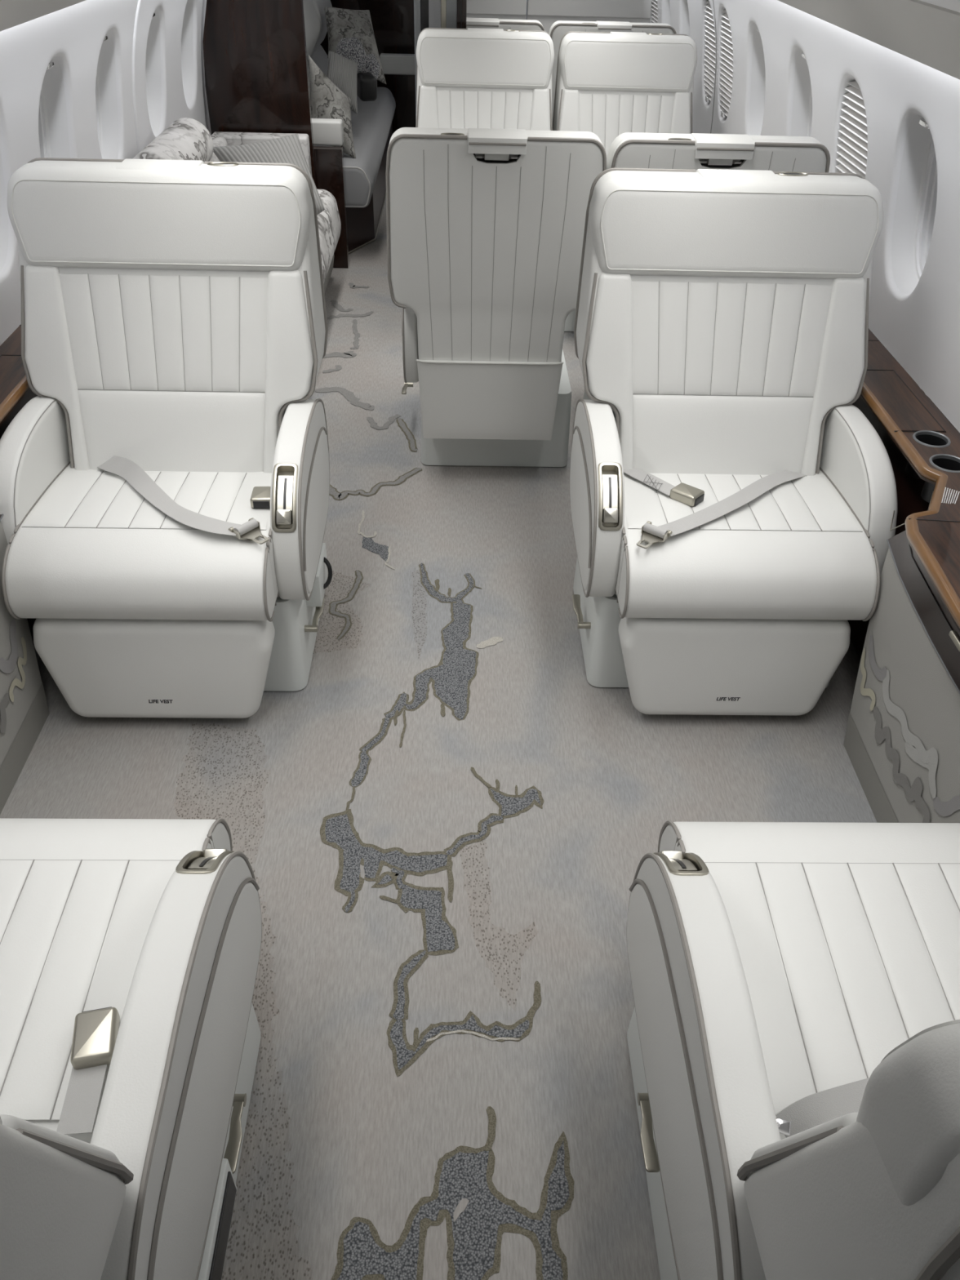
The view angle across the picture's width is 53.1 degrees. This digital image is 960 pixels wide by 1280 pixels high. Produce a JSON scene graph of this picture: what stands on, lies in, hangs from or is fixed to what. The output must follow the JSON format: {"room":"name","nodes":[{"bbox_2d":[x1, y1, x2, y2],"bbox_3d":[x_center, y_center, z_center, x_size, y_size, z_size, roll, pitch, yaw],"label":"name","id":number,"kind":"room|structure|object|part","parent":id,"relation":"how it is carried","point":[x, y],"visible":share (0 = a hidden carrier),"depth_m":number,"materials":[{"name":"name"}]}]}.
{"room":"aircraft cabin","nodes":[
{"label":"aircraft cabin","id":0,"kind":"room"},
{"bbox_2d":[0,0,211,345],"bbox_3d":[-1.133,-1.453,2.792,0.194,0.900,9.000,1,39,-1],"label":"wall","id":1,"kind":"structure","parent":0,"point":[73,35],"depth_m":2.83,"materials":[{"name":"white plastic"}]},
{"bbox_2d":[0,149,8,271],"bbox_3d":[-1.238,-1.087,2.315,0.174,0.406,0.276,1,39,-1],"label":"window","id":2,"kind":"structure","parent":1,"relation":"in","point":[3,206],"depth_m":2.48,"materials":[{"name":"white plastic"}]},
{"bbox_2d":[0,0,85,31],"bbox_3d":[-0.986,-1.774,2.536,0.140,0.137,9.000,1,39,-1],"label":"trim","id":3,"kind":"structure","parent":1,"relation":"attached to","point":[13,13],"depth_m":2.12,"materials":[{"name":"grey plastic"}]},
{"bbox_2d":[38,57,70,158],"bbox_3d":[-1.245,-1.407,2.712,0.174,0.406,0.276,1,39,-1],"label":"window","id":4,"kind":"structure","parent":1,"relation":"in","point":[53,132],"depth_m":2.79,"materials":[{"name":"white plastic"}]},
{"bbox_3d":[-1.277,-1.407,2.711,0.110,0.362,0.232,1,39,-1],"label":"frame","id":5,"kind":"part","parent":4,"relation":"part of","materials":[{"name":"white plastic"}]},
{"bbox_2d":[95,31,118,159],"bbox_3d":[-1.252,-1.728,3.108,0.174,0.406,0.276,1,39,-1],"label":"window","id":6,"kind":"structure","parent":1,"relation":"in","point":[106,104],"depth_m":3.22,"materials":[{"name":"white plastic"}]},
{"bbox_3d":[-1.284,-1.728,3.107,0.110,0.362,0.232,1,39,-1],"label":"frame","id":7,"kind":"part","parent":6,"relation":"part of","materials":[{"name":"white plastic"}]},
{"bbox_2d":[132,0,141,153],"bbox_3d":[-1.137,-1.894,3.336,0.198,0.904,0.014,1,39,-1],"label":"trim","id":8,"kind":"structure","parent":1,"relation":"attached to","point":[139,1],"depth_m":3.29,"materials":[{"name":"white plastic"}]},
{"bbox_2d":[145,9,161,135],"bbox_3d":[-1.260,-2.105,3.575,0.174,0.406,0.276,1,39,-1],"label":"window","id":9,"kind":"structure","parent":1,"relation":"in","point":[153,59],"depth_m":3.69,"materials":[{"name":"white plastic"}]},
{"bbox_2d":[181,0,193,106],"bbox_3d":[-1.268,-2.457,4.010,0.174,0.406,0.276,1,39,-1],"label":"window","id":10,"kind":"structure","parent":1,"relation":"in","point":[187,69],"depth_m":4.13,"materials":[{"name":"white"}]},
{"bbox_2d":[320,0,416,133],"bbox_3d":[-0.853,-4.188,6.219,0.847,1.860,0.040,1,39,-1],"label":"wall","id":11,"kind":"structure","parent":0,"point":[393,21],"depth_m":6.36,"materials":[{"name":"brown wood"}]},
{"bbox_2d":[0,198,876,1279],"bbox_3d":[-0.082,-0.831,3.571,2.240,0.002,9.400,1,39,-1],"label":"floor","id":12,"kind":"structure","parent":0,"point":[444,834],"depth_m":2.05,"materials":[{"name":"carpet"}]},
{"bbox_2d":[0,324,48,814],"bbox_3d":[-1.072,0.243,1.708,0.284,0.626,3.380,1,39,-1],"label":"console","id":13,"kind":"object","parent":12,"relation":"on","point":[24,708],"visible":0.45,"depth_m":2.15,"materials":[{"name":"brown wood"}]},
{"bbox_3d":[-1.137,-0.600,2.262,0.102,0.005,0.333,1,39,-1],"label":"storage lid","id":14,"kind":"part","parent":13,"relation":"part of","materials":[{"name":"brown wood"}]},
{"bbox_3d":[-1.086,0.635,1.324,0.163,0.497,2.290,1,39,-1],"label":"dado panel","id":15,"kind":"part","parent":13,"relation":"part of","materials":[{"name":"grey fabric"}]},
{"bbox_2d":[0,817,262,1279],"bbox_3d":[-0.672,0.446,1.108,0.694,1.074,0.891,1,39,-1],"label":"seat","id":16,"kind":"object","parent":12,"relation":"on","point":[131,1033],"visible":1,"depth_m":1.17,"materials":[{"name":"white leather"}]},
{"bbox_3d":[-0.668,0.553,0.874,0.684,0.933,0.381,1,39,-1],"label":"backrest","id":17,"kind":"part","parent":16,"relation":"part of","materials":[{"name":"leather"}]},
{"bbox_2d":[0,817,231,1143],"bbox_3d":[-0.678,0.466,1.335,0.550,0.164,0.551,1,39,-1],"label":"seat cushion","id":18,"kind":"object","parent":16,"relation":"on","point":[80,898],"depth_m":1.30,"materials":[{"name":"leather"}]},
{"bbox_3d":[-0.371,0.534,1.189,0.068,0.336,0.639,1,39,-1],"label":"aisle armrest","id":19,"kind":"part","parent":16,"relation":"part of","materials":[{"name":"leather"}]},
{"bbox_3d":[-0.374,0.311,1.321,0.032,0.066,0.070,1,39,-1],"label":"slider plate","id":20,"kind":"part","parent":16,"relation":"part of","materials":[{"name":"silver metal"}]},
{"bbox_3d":[-0.344,0.554,1.220,0.020,0.248,0.609,1,39,-1],"label":"panel","id":21,"kind":"part","parent":16,"relation":"part of","materials":[{"name":"leather"}]},
{"bbox_3d":[-0.375,0.312,1.370,0.033,0.039,0.036,1,39,-1],"label":"recline handle","id":22,"kind":"part","parent":16,"relation":"part of","materials":[{"name":"silver metal"}]},
{"bbox_2d":[208,1171,236,1279],"bbox_3d":[-0.336,0.778,1.253,0.004,0.060,0.138,1,39,-1],"label":"panel","id":23,"kind":"object","parent":16,"relation":"attached to","point":[217,1256],"depth_m":1.25,"materials":[{"name":"black"}]},
{"bbox_2d":[0,157,332,718],"bbox_3d":[-0.719,-0.449,2.230,0.712,1.055,0.794,1,39,-1],"label":"seat","id":24,"kind":"object","parent":12,"relation":"on","point":[165,480],"visible":1,"depth_m":2.18,"materials":[{"name":"white leather"}]},
{"bbox_3d":[-1.037,-0.368,2.278,0.074,0.340,0.525,1,39,-1],"label":"wall armrest","id":25,"kind":"part","parent":24,"relation":"part of","materials":[{"name":"leather"}]},
{"bbox_2d":[4,463,278,620],"bbox_3d":[-0.730,-0.262,2.236,0.550,0.164,0.551,1,39,-1],"label":"seat cushion","id":26,"kind":"object","parent":24,"relation":"on","point":[93,541],"depth_m":2.05,"materials":[{"name":"leather"}]},
{"bbox_2d":[58,273,267,472],"bbox_3d":[-0.727,-0.611,2.258,0.483,0.420,0.195,1,39,-1],"label":"cushion","id":27,"kind":"object","parent":24,"relation":"on","point":[158,372],"depth_m":2.25,"materials":[{"name":"leather"}]},
{"bbox_3d":[-0.728,-0.610,2.301,0.684,0.883,0.451,1,39,-1],"label":"backrest","id":28,"kind":"part","parent":24,"relation":"part of","materials":[{"name":"leather"}]},
{"bbox_3d":[-0.512,-0.245,2.068,0.015,0.014,0.062,32,48,32],"label":"adjuster knob","id":29,"kind":"part","parent":24,"relation":"part of","materials":[{"name":"silver metal"}]},
{"bbox_3d":[-0.423,-0.266,2.084,0.033,0.039,0.036,1,39,-1],"label":"recline handle","id":30,"kind":"part","parent":24,"relation":"part of","materials":[{"name":"silver metal"}]},
{"bbox_3d":[-0.423,-0.315,2.094,0.032,0.066,0.070,1,39,-1],"label":"slider plate","id":31,"kind":"part","parent":24,"relation":"part of","materials":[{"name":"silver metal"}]},
{"bbox_3d":[-0.426,-0.360,2.294,0.068,0.336,0.525,1,39,-1],"label":"aisle armrest","id":32,"kind":"part","parent":24,"relation":"part of","materials":[{"name":"leather"}]},
{"bbox_3d":[-0.399,-0.325,2.310,0.020,0.244,0.494,1,39,-1],"label":"panel","id":33,"kind":"part","parent":24,"relation":"part of","materials":[{"name":"leather"}]},
{"bbox_2d":[132,117,341,292],"bbox_3d":[-0.935,-1.544,3.757,0.605,0.777,1.910,1,39,-1],"label":"sofa","id":34,"kind":"object","parent":12,"relation":"on","point":[185,138],"visible":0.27,"depth_m":3.96,"materials":[{"name":"grey fabric"}]},
{"bbox_3d":[-1.140,-1.598,3.639,0.114,0.220,1.780,1,39,-1],"label":"backrest","id":35,"kind":"part","parent":34,"relation":"part of","materials":[{"name":"fabric"}]},
{"bbox_3d":[-0.997,-2.110,4.463,0.430,0.428,0.100,1,39,-1],"label":"panel","id":36,"kind":"part","parent":34,"relation":"part of","materials":[{"name":"fabric"}]},
{"bbox_2d":[213,133,324,214],"bbox_3d":[-0.849,-1.888,3.982,0.335,0.323,0.419,-27,47,-31],"label":"throw pillow","id":37,"kind":"object","parent":34,"relation":"on","point":[285,149],"visible":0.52,"depth_m":3.92,"materials":[{"name":"white fabric"}]},
{"bbox_2d":[316,189,341,284],"bbox_3d":[-0.918,-1.405,3.799,0.567,0.290,1.800,1,39,-1],"label":"seat cushion","id":38,"kind":"object","parent":34,"relation":"on","point":[329,223],"depth_m":4.17,"materials":[{"name":"fabric"}]},
{"bbox_2d":[202,0,349,267],"bbox_3d":[-0.938,-2.358,4.443,0.586,1.238,0.100,1,39,-1],"label":"wall","id":39,"kind":"structure","parent":12,"relation":"on","point":[255,51],"depth_m":4.27,"materials":[{"name":"brown wood"}]},
{"bbox_2d":[302,0,415,253],"bbox_3d":[-0.804,-3.039,5.443,0.808,1.049,2.292,1,39,-1],"label":"divan","id":40,"kind":"object","parent":12,"relation":"on","point":[365,175],"visible":0.23,"depth_m":5.17,"materials":[{"name":"grey fabric"}]},
{"bbox_2d":[307,64,310,93],"bbox_3d":[-1.071,-3.065,5.387,0.270,0.250,0.680,1,39,-1],"label":"cushion","id":41,"kind":"object","parent":40,"relation":"on","point":[308,64],"depth_m":5.45,"materials":[{"name":"fabric"}]},
{"bbox_2d":[302,0,319,60],"bbox_3d":[-1.050,-3.294,5.202,0.298,0.360,0.680,1,39,-1],"label":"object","id":42,"kind":"object","parent":40,"relation":"on","point":[312,24],"depth_m":5.20,"materials":[{"name":"leather"}]},
{"bbox_2d":[307,44,328,75],"bbox_3d":[-1.080,-3.499,5.923,0.270,0.250,0.680,1,39,-1],"label":"cushion","id":43,"kind":"object","parent":40,"relation":"on","point":[319,55],"depth_m":5.90,"materials":[{"name":"fabric"}]},
{"bbox_2d":[311,0,332,55],"bbox_3d":[-1.060,-3.728,5.738,0.298,0.360,0.680,1,39,-1],"label":"cushion","id":44,"kind":"object","parent":40,"relation":"on","point":[319,5],"depth_m":5.62,"materials":[{"name":"leather"}]},
{"bbox_2d":[308,55,355,158],"bbox_3d":[-0.726,-2.608,4.694,0.237,0.431,0.202,1,39,-1],"label":"throw pillow","id":45,"kind":"object","parent":40,"relation":"on","point":[327,100],"visible":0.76,"depth_m":4.64,"materials":[{"name":"grey fabric"}]},
{"bbox_2d":[326,50,357,114],"bbox_3d":[-0.715,-2.887,4.971,0.168,0.258,0.220,1,39,-1],"label":"throw pillow","id":46,"kind":"object","parent":40,"relation":"on","point":[342,71],"visible":0.72,"depth_m":4.91,"materials":[{"name":"grey fabric"}]},
{"bbox_2d":[335,37,366,73],"bbox_3d":[-0.700,-3.160,5.213,0.172,0.186,0.121,1,39,-1],"label":"cushion","id":47,"kind":"object","parent":40,"relation":"on","point":[352,48],"visible":0.62,"depth_m":5.16,"materials":[{"name":"fabric"}]},
{"bbox_2d":[313,87,395,208],"bbox_3d":[-0.876,-2.883,5.524,0.670,0.200,2.120,1,39,-1],"label":"seat cushion","id":48,"kind":"object","parent":40,"relation":"on","point":[371,126],"depth_m":5.10,"materials":[{"name":"grey fabric"}]},
{"bbox_2d":[324,6,386,84],"bbox_3d":[-0.754,-3.458,5.583,0.327,0.358,0.367,-11,41,-15],"label":"throw pillow","id":49,"kind":"object","parent":40,"relation":"on","point":[341,23],"visible":0.71,"depth_m":5.49,"materials":[{"name":"grey fabric"}]},
{"bbox_2d":[356,71,377,101],"bbox_3d":[-0.624,-3.037,5.276,0.100,0.127,0.136,-12,41,-17],"label":"pouch","id":50,"kind":"object","parent":40,"relation":"on","point":[366,83],"visible":0.93,"depth_m":5.23,"materials":[{"name":"black leather"}]},
{"bbox_3d":[-0.585,-2.647,5.792,0.119,0.010,2.046,3,39,1],"label":"trim","id":51,"kind":"part","parent":40,"relation":"part of","materials":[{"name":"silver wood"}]},
{"bbox_2d":[360,53,379,79],"bbox_3d":[-0.625,-3.223,5.421,0.119,0.146,0.100,1,39,-1],"label":"cushion","id":52,"kind":"object","parent":40,"relation":"on","point":[372,66],"visible":0.47,"depth_m":5.38,"materials":[{"name":"fabric"}]},
{"bbox_2d":[413,0,466,112],"bbox_3d":[-0.175,-2.580,4.268,0.225,1.837,0.048,1,39,-1],"label":"divider","id":53,"kind":"object","parent":12,"relation":"on","point":[451,14],"visible":0.02,"depth_m":4.15,"materials":[{"name":"grey metal"}]},
{"bbox_3d":[-0.243,-2.585,4.272,0.035,1.837,0.030,1,39,-1],"label":"dark panel","id":54,"kind":"part","parent":53,"relation":"part of","materials":[{"name":"black wood"}]},
{"bbox_3d":[-0.188,-2.972,3.957,0.052,0.838,0.035,1,39,-1],"label":"padded panel","id":55,"kind":"part","parent":53,"relation":"part of","materials":[{"name":"grey fabric"}]},
{"bbox_3d":[-0.115,-2.971,3.959,0.048,0.838,0.035,1,39,-1],"label":"padded panel","id":56,"kind":"part","parent":53,"relation":"part of","materials":[{"name":"grey fabric"}]},
{"bbox_3d":[-0.083,-2.580,4.271,0.040,1.837,0.045,1,39,-1],"label":"post","id":57,"kind":"part","parent":53,"relation":"part of","materials":[{"name":"brown wood"}]},
{"bbox_2d":[415,27,554,130],"bbox_3d":[0.016,-1.939,4.102,0.597,1.055,0.789,1,39,-1],"label":"seat","id":58,"kind":"object","parent":12,"relation":"on","point":[494,78],"visible":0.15,"depth_m":4.05,"materials":[{"name":"white leather"}]},
{"bbox_2d":[436,90,533,129],"bbox_3d":[0.017,-2.101,4.130,0.416,0.420,0.195,1,39,-1],"label":"cushion","id":59,"kind":"object","parent":58,"relation":"on","point":[464,109],"depth_m":4.09,"materials":[{"name":"leather"}]},
{"bbox_2d":[386,127,606,466],"bbox_3d":[0.028,-1.127,3.097,0.597,1.055,0.789,1,39,-1],"label":"seat","id":60,"kind":"object","parent":12,"relation":"on","point":[486,226],"visible":0.98,"depth_m":2.72,"materials":[{"name":"white leather"}]},
{"bbox_3d":[-0.219,-1.056,3.163,0.045,0.336,0.525,1,39,-1],"label":"aisle armrest","id":61,"kind":"part","parent":60,"relation":"part of","materials":[{"name":"leather"}]},
{"bbox_3d":[0.032,-1.091,2.926,0.588,0.883,0.451,1,39,-1],"label":"backrest","id":62,"kind":"part","parent":60,"relation":"part of","materials":[{"name":"leather"}]},
{"bbox_2d":[466,17,544,31],"bbox_3d":[-0.008,-2.588,4.905,0.597,1.055,0.789,1,39,-1],"label":"seat","id":63,"kind":"object","parent":12,"relation":"on","point":[475,23],"visible":0.02,"depth_m":4.29,"materials":[{"name":"leather"}]},
{"bbox_3d":[-0.004,-2.552,4.734,0.588,0.883,0.451,1,39,-1],"label":"backrest","id":64,"kind":"part","parent":63,"relation":"part of","materials":[{"name":"leather"}]},
{"bbox_2d":[548,20,676,125],"bbox_3d":[0.586,-2.582,4.920,0.597,1.055,0.789,1,39,-1],"label":"seat","id":65,"kind":"object","parent":12,"relation":"on","point":[558,28],"visible":0.15,"depth_m":4.31,"materials":[{"name":"leather"}]},
{"bbox_2d":[552,31,697,331],"bbox_3d":[0.621,-1.933,4.117,0.597,1.055,0.789,1,39,-1],"label":"seat","id":66,"kind":"object","parent":12,"relation":"on","point":[608,86],"visible":0.27,"depth_m":4.07,"materials":[{"name":"white leather"}]},
{"bbox_3d":[0.620,-2.093,4.188,0.588,0.883,0.451,1,39,-1],"label":"backrest","id":67,"kind":"part","parent":66,"relation":"part of","materials":[{"name":"leather"}]},
{"bbox_2d":[578,93,675,156],"bbox_3d":[0.621,-2.095,4.145,0.416,0.420,0.195,1,39,-1],"label":"cushion","id":68,"kind":"object","parent":66,"relation":"on","point":[607,116],"depth_m":4.10,"materials":[{"name":"leather"}]},
{"bbox_2d":[582,132,830,399],"bbox_3d":[0.618,-1.121,3.112,0.597,1.055,0.789,1,39,-1],"label":"seat","id":69,"kind":"object","parent":12,"relation":"on","point":[693,151],"visible":0.12,"depth_m":2.51,"materials":[{"name":"white leather"}]},
{"bbox_3d":[0.622,-1.085,2.940,0.588,0.883,0.451,1,39,-1],"label":"backrest","id":70,"kind":"part","parent":69,"relation":"part of","materials":[{"name":"leather"}]},
{"bbox_2d":[569,168,897,715],"bbox_3d":[0.587,-0.452,2.282,0.694,1.055,0.789,1,39,-1],"label":"seat","id":71,"kind":"object","parent":12,"relation":"on","point":[733,504],"visible":1,"depth_m":2.23,"materials":[{"name":"white leather"}]},
{"bbox_3d":[0.252,-0.334,2.345,0.020,0.244,0.494,1,39,-1],"label":"panel","id":72,"kind":"part","parent":71,"relation":"part of","materials":[{"name":"leather"}]},
{"bbox_3d":[0.281,-0.368,2.331,0.068,0.336,0.525,1,39,-1],"label":"aisle armrest","id":73,"kind":"part","parent":71,"relation":"part of","materials":[{"name":"leather"}]},
{"bbox_3d":[0.287,-0.323,2.130,0.032,0.066,0.070,1,39,-1],"label":"slider plate","id":74,"kind":"part","parent":71,"relation":"part of","materials":[{"name":"silver metal"}]},
{"bbox_3d":[0.287,-0.275,2.120,0.033,0.039,0.036,1,39,-1],"label":"recline handle","id":75,"kind":"part","parent":71,"relation":"part of","materials":[{"name":"silver metal"}]},
{"bbox_3d":[0.391,-0.242,2.099,0.062,0.014,0.015,30,47,31],"label":"adjuster knob","id":76,"kind":"part","parent":71,"relation":"part of","materials":[{"name":"silver metal"}]},
{"bbox_3d":[0.587,-0.612,2.353,0.684,0.883,0.451,1,39,-1],"label":"backrest","id":77,"kind":"part","parent":71,"relation":"part of","materials":[{"name":"leather"}]},
{"bbox_2d":[631,280,832,475],"bbox_3d":[0.588,-0.614,2.310,0.483,0.420,0.195,1,39,-1],"label":"cushion","id":78,"kind":"object","parent":71,"relation":"on","point":[729,377],"depth_m":2.30,"materials":[{"name":"leather"}]},
{"bbox_2d":[615,469,876,620],"bbox_3d":[0.585,-0.265,2.288,0.550,0.164,0.551,1,39,-1],"label":"seat cushion","id":79,"kind":"object","parent":71,"relation":"on","point":[758,544],"depth_m":2.10,"materials":[{"name":"leather"}]},
{"bbox_3d":[0.892,-0.364,2.345,0.074,0.340,0.525,1,39,-1],"label":"wall armrest","id":80,"kind":"part","parent":71,"relation":"part of","materials":[{"name":"leather"}]},
{"bbox_2d":[626,820,959,1279],"bbox_3d":[0.582,0.459,1.139,0.694,1.074,0.891,1,39,-1],"label":"seat","id":81,"kind":"object","parent":12,"relation":"on","point":[793,1032],"visible":1,"depth_m":1.18,"materials":[{"name":"white leather"}]},
{"bbox_3d":[0.275,0.318,1.386,0.033,0.039,0.036,1,39,-1],"label":"recline handle","id":82,"kind":"part","parent":81,"relation":"part of","materials":[{"name":"silver metal"}]},
{"bbox_3d":[0.247,0.560,1.234,0.020,0.248,0.609,1,39,-1],"label":"panel","id":83,"kind":"part","parent":81,"relation":"part of","materials":[{"name":"leather"}]},
{"bbox_3d":[0.276,0.318,1.337,0.032,0.066,0.070,1,39,-1],"label":"slider plate","id":84,"kind":"part","parent":81,"relation":"part of","materials":[{"name":"silver metal"}]},
{"bbox_3d":[0.276,0.540,1.206,0.068,0.336,0.639,1,39,-1],"label":"aisle armrest","id":85,"kind":"part","parent":81,"relation":"part of","materials":[{"name":"leather"}]},
{"bbox_2d":[659,822,959,1139],"bbox_3d":[0.576,0.479,1.367,0.550,0.164,0.551,1,39,-1],"label":"seat cushion","id":86,"kind":"object","parent":81,"relation":"on","point":[846,935],"depth_m":1.33,"materials":[{"name":"leather"}]},
{"bbox_3d":[0.587,0.566,0.905,0.684,0.933,0.381,1,39,-1],"label":"backrest","id":87,"kind":"part","parent":81,"relation":"part of","materials":[{"name":"leather"}]},
{"bbox_2d":[843,328,959,822],"bbox_3d":[0.939,-0.283,2.437,0.285,0.623,5.120,1,39,-1],"label":"console","id":88,"kind":"object","parent":12,"relation":"on","point":[901,744],"visible":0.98,"depth_m":2.00,"materials":[{"name":"brown wood"}]},
{"bbox_3d":[0.958,0.673,1.355,0.164,0.495,2.235,1,39,-1],"label":"dado panel","id":89,"kind":"part","parent":88,"relation":"part of","materials":[{"name":"grey fabric"}]},
{"bbox_3d":[1.003,-0.579,2.316,0.102,0.005,0.333,1,39,-1],"label":"storage lid","id":90,"kind":"part","parent":88,"relation":"part of","materials":[{"name":"brown wood"}]},
{"bbox_3d":[0.907,-0.267,2.019,0.066,0.064,0.113,17,41,18],"label":"pocket frame","id":91,"kind":"part","parent":88,"relation":"part of","materials":[{"name":"brown wood"}]},
{"bbox_2d":[941,487,959,503],"bbox_3d":[0.958,-0.292,1.956,0.029,0.002,0.069,19,42,20],"label":"vent","id":92,"kind":"object","parent":88,"relation":"on","point":[948,495],"depth_m":1.96,"materials":[{"name":"white"}]},
{"bbox_2d":[466,0,652,33],"bbox_3d":[0.387,-3.708,5.719,1.251,1.800,0.045,1,39,-1],"label":"wall","id":93,"kind":"structure","parent":0,"point":[547,12],"depth_m":5.68,"materials":[{"name":"white plastic"}]},
{"bbox_2d":[649,0,959,432],"bbox_3d":[0.995,-1.433,2.845,0.194,0.900,9.000,1,39,-1],"label":"wall","id":94,"kind":"structure","parent":0,"point":[920,329],"depth_m":2.53,"materials":[{"name":"white plastic"}]},
{"bbox_2d":[651,0,657,22],"bbox_3d":[1.060,-3.653,5.578,0.178,0.406,0.276,1,39,-1],"label":"window","id":95,"kind":"structure","parent":94,"relation":"in","point":[655,12],"depth_m":5.62,"materials":[{"name":"white"}]},
{"bbox_2d":[664,0,671,25],"bbox_3d":[1.068,-3.377,5.236,0.174,0.406,0.276,1,39,-1],"label":"window","id":96,"kind":"structure","parent":94,"relation":"in","point":[667,6],"depth_m":5.33,"materials":[{"name":"white"}]},
{"bbox_2d":[682,0,689,36],"bbox_3d":[1.075,-3.025,4.801,0.174,0.406,0.276,1,39,-1],"label":"window","id":97,"kind":"structure","parent":94,"relation":"in","point":[686,21],"depth_m":4.87,"materials":[{"name":"white plastic"}]},
{"bbox_2d":[703,0,715,103],"bbox_3d":[1.082,-2.642,4.326,0.178,0.406,0.276,1,39,-1],"label":"window","id":98,"kind":"structure","parent":94,"relation":"in","point":[710,49],"depth_m":4.35,"materials":[{"name":"white"}]},
{"bbox_2d":[710,0,716,133],"bbox_3d":[0.968,-2.526,4.197,0.191,0.902,0.007,1,39,-1],"label":"trim","id":99,"kind":"structure","parent":94,"relation":"attached to","point":[713,0],"depth_m":4.20,"materials":[{"name":"grey plastic"}]},
{"bbox_2d":[719,8,733,119],"bbox_3d":[1.086,-2.421,4.054,0.178,0.406,0.276,1,39,-1],"label":"window","id":100,"kind":"structure","parent":94,"relation":"in","point":[726,67],"depth_m":4.08,"materials":[{"name":"white"}]},
{"bbox_2d":[749,25,765,135],"bbox_3d":[1.095,-2.082,3.634,0.174,0.406,0.276,1,39,-1],"label":"window","id":101,"kind":"structure","parent":94,"relation":"in","point":[757,91],"depth_m":3.74,"materials":[{"name":"white"}]},
{"bbox_2d":[790,49,812,137],"bbox_3d":[1.104,-1.705,3.167,0.174,0.406,0.276,1,39,-1],"label":"window","id":102,"kind":"structure","parent":94,"relation":"in","point":[802,112],"depth_m":3.24,"materials":[{"name":"white plastic"}]},
{"bbox_3d":[1.136,-1.705,3.168,0.110,0.362,0.232,1,39,-1],"label":"frame","id":103,"kind":"part","parent":102,"relation":"part of","materials":[{"name":"white plastic"}]},
{"bbox_2d":[835,79,867,178],"bbox_3d":[1.109,-1.372,2.755,0.178,0.406,0.276,1,39,-1],"label":"window","id":104,"kind":"structure","parent":94,"relation":"in","point":[853,149],"depth_m":2.72,"materials":[{"name":"white plastic"}]},
{"bbox_2d":[777,0,959,79],"bbox_3d":[0.867,-1.756,2.582,0.140,0.137,9.000,1,39,-1],"label":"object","id":105,"kind":"structure","parent":94,"relation":"attached to","point":[926,33],"depth_m":1.97,"materials":[{"name":"grey plastic"}]},
{"bbox_2d":[891,115,937,295],"bbox_3d":[1.117,-1.064,2.374,0.174,0.406,0.276,1,39,-1],"label":"window","id":106,"kind":"structure","parent":94,"relation":"in","point":[917,193],"depth_m":2.48,"materials":[{"name":"white"}]},
{"bbox_3d":[1.149,-1.063,2.375,0.110,0.362,0.232,1,39,-1],"label":"frame","id":107,"kind":"part","parent":106,"relation":"part of","materials":[{"name":"white plastic"}]},
{"bbox_2d":[920,0,959,12],"bbox_3d":[0.661,-1.881,2.478,0.310,0.196,9.000,1,39,-1],"label":"trim","id":108,"kind":"structure","parent":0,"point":[954,5],"depth_m":1.63,"materials":[{"name":"white plastic"}]}
]}

